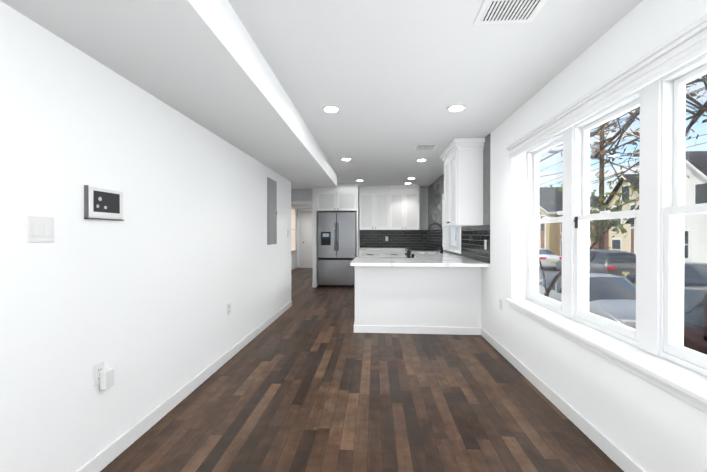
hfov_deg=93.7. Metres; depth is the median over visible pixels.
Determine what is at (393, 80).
ceiling
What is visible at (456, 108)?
recessed light
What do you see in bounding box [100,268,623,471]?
floor
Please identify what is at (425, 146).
ceiling vent
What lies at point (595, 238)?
tree
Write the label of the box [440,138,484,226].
upper cabinet
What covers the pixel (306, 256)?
hall door
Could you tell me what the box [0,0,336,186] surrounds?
ceiling
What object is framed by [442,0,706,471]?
wall
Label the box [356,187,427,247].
wall
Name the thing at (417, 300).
base cabinet
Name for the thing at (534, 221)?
window unit
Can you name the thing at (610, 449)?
baseboard
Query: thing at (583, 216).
window unit
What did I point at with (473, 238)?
wall tile
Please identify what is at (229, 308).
electrical outlet
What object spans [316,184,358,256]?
enclosure
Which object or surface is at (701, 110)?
tree
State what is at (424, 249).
range
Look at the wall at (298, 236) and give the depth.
12.45 m
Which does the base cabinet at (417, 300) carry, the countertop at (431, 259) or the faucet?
the countertop at (431, 259)
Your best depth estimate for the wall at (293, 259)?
12.19 m
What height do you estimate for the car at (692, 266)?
1.475 m
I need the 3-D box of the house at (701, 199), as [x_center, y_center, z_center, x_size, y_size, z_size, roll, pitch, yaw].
[23.638,-1.159,18.389,12.550,7.230,7.700,0,0,4]
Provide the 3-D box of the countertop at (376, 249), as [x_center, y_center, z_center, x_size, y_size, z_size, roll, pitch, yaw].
[0.999,0.319,8.069,1.722,0.040,0.637,0,0,4]
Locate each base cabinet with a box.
[354,266,481,334]
[359,250,404,256]
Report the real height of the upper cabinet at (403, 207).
1.068 m
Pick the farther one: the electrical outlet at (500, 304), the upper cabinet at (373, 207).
the upper cabinet at (373, 207)
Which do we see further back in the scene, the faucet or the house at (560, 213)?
the house at (560, 213)
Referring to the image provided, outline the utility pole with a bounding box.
[539,87,706,248]
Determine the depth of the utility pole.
21.45 m
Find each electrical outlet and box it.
[93,361,113,389]
[228,303,230,314]
[499,298,501,309]
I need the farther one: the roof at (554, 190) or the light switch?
the roof at (554, 190)
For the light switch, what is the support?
attached to the wall at (161, 276)
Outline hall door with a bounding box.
[300,211,312,267]
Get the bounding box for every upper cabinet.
[359,186,388,229]
[389,185,419,229]
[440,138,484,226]
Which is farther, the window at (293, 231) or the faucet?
the window at (293, 231)
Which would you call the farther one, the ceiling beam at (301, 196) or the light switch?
the ceiling beam at (301, 196)
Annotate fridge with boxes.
[317,212,356,286]
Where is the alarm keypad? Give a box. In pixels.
[84,185,123,220]
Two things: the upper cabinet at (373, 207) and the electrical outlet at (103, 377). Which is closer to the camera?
the electrical outlet at (103, 377)
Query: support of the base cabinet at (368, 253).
on the floor
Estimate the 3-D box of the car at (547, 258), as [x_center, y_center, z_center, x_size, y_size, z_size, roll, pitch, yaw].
[13.879,1.677,25.157,2.100,1.475,4.810,0,0,4]
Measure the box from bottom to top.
0.930 m
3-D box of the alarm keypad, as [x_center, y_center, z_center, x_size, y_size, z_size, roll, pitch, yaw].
[-1.350,-0.173,1.806,0.024,0.173,0.244,0,0,4]
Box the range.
[405,247,440,256]
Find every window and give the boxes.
[291,206,296,253]
[450,227,458,250]
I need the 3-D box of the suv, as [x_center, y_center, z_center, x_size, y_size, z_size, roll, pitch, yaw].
[13.452,1.587,18.570,2.100,1.735,4.810,0,0,4]
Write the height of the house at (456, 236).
9.480 m
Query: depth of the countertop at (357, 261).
4.20 m
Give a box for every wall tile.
[360,230,427,247]
[428,133,489,263]
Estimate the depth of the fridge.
7.84 m
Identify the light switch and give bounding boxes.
[27,216,53,242]
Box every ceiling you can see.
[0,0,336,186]
[228,0,642,188]
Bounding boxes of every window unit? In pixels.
[505,14,706,412]
[527,132,562,313]
[573,90,639,346]
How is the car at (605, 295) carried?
on the street
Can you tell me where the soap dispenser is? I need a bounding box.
[406,248,413,257]
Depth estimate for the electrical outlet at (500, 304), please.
3.52 m
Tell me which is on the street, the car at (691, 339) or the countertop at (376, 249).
the car at (691, 339)
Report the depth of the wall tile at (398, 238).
8.38 m
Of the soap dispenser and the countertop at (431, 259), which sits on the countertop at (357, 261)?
the soap dispenser
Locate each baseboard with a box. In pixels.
[76,301,291,471]
[481,327,645,471]
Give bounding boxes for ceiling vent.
[413,144,437,149]
[473,0,547,24]
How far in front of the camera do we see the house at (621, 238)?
24.65 m
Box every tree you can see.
[539,175,688,296]
[548,74,706,194]
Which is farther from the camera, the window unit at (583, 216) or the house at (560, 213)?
the house at (560, 213)
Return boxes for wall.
[0,1,290,471]
[291,209,296,267]
[297,209,311,267]
[312,187,317,286]
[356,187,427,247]
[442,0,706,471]
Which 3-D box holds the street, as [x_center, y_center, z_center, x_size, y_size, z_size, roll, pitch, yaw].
[75.236,2.267,65.273,138.530,0.200,300.000,0,0,4]
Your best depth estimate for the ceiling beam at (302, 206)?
11.53 m
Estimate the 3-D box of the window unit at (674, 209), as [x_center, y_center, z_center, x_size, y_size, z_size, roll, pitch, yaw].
[1.581,-0.086,2.162,0.298,1.580,2.250,0,0,4]
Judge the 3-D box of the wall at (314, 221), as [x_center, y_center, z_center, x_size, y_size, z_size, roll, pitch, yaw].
[-0.780,-0.013,10.097,0.090,2.440,4.520,0,0,4]
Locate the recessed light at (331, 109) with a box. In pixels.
[322,105,339,112]
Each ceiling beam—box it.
[291,189,311,203]
[291,204,311,208]
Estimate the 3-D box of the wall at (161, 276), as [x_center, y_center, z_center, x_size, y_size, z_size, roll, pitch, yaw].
[-1.385,0.035,2.376,0.120,2.440,6.990,0,0,4]
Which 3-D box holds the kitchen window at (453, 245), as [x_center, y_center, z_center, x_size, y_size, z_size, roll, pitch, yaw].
[1.933,-0.229,6.217,0.120,0.978,0.709,0,0,4]
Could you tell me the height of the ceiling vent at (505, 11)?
0.015 m
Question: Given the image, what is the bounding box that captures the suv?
[556,249,635,275]
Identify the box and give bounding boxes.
[267,177,276,244]
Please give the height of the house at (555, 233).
6.780 m
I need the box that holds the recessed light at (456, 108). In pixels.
[447,104,465,111]
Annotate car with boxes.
[539,248,561,269]
[539,273,635,328]
[625,262,706,286]
[684,286,706,354]
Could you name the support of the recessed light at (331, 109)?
in the ceiling at (393, 80)
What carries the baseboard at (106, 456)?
attached to the wall at (161, 276)
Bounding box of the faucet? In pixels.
[428,223,442,252]
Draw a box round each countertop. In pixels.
[350,257,433,266]
[359,248,405,250]
[411,251,488,266]
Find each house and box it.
[455,227,456,244]
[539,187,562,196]
[539,196,605,255]
[557,207,608,255]
[604,174,638,252]
[625,151,706,262]
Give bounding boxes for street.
[539,267,558,278]

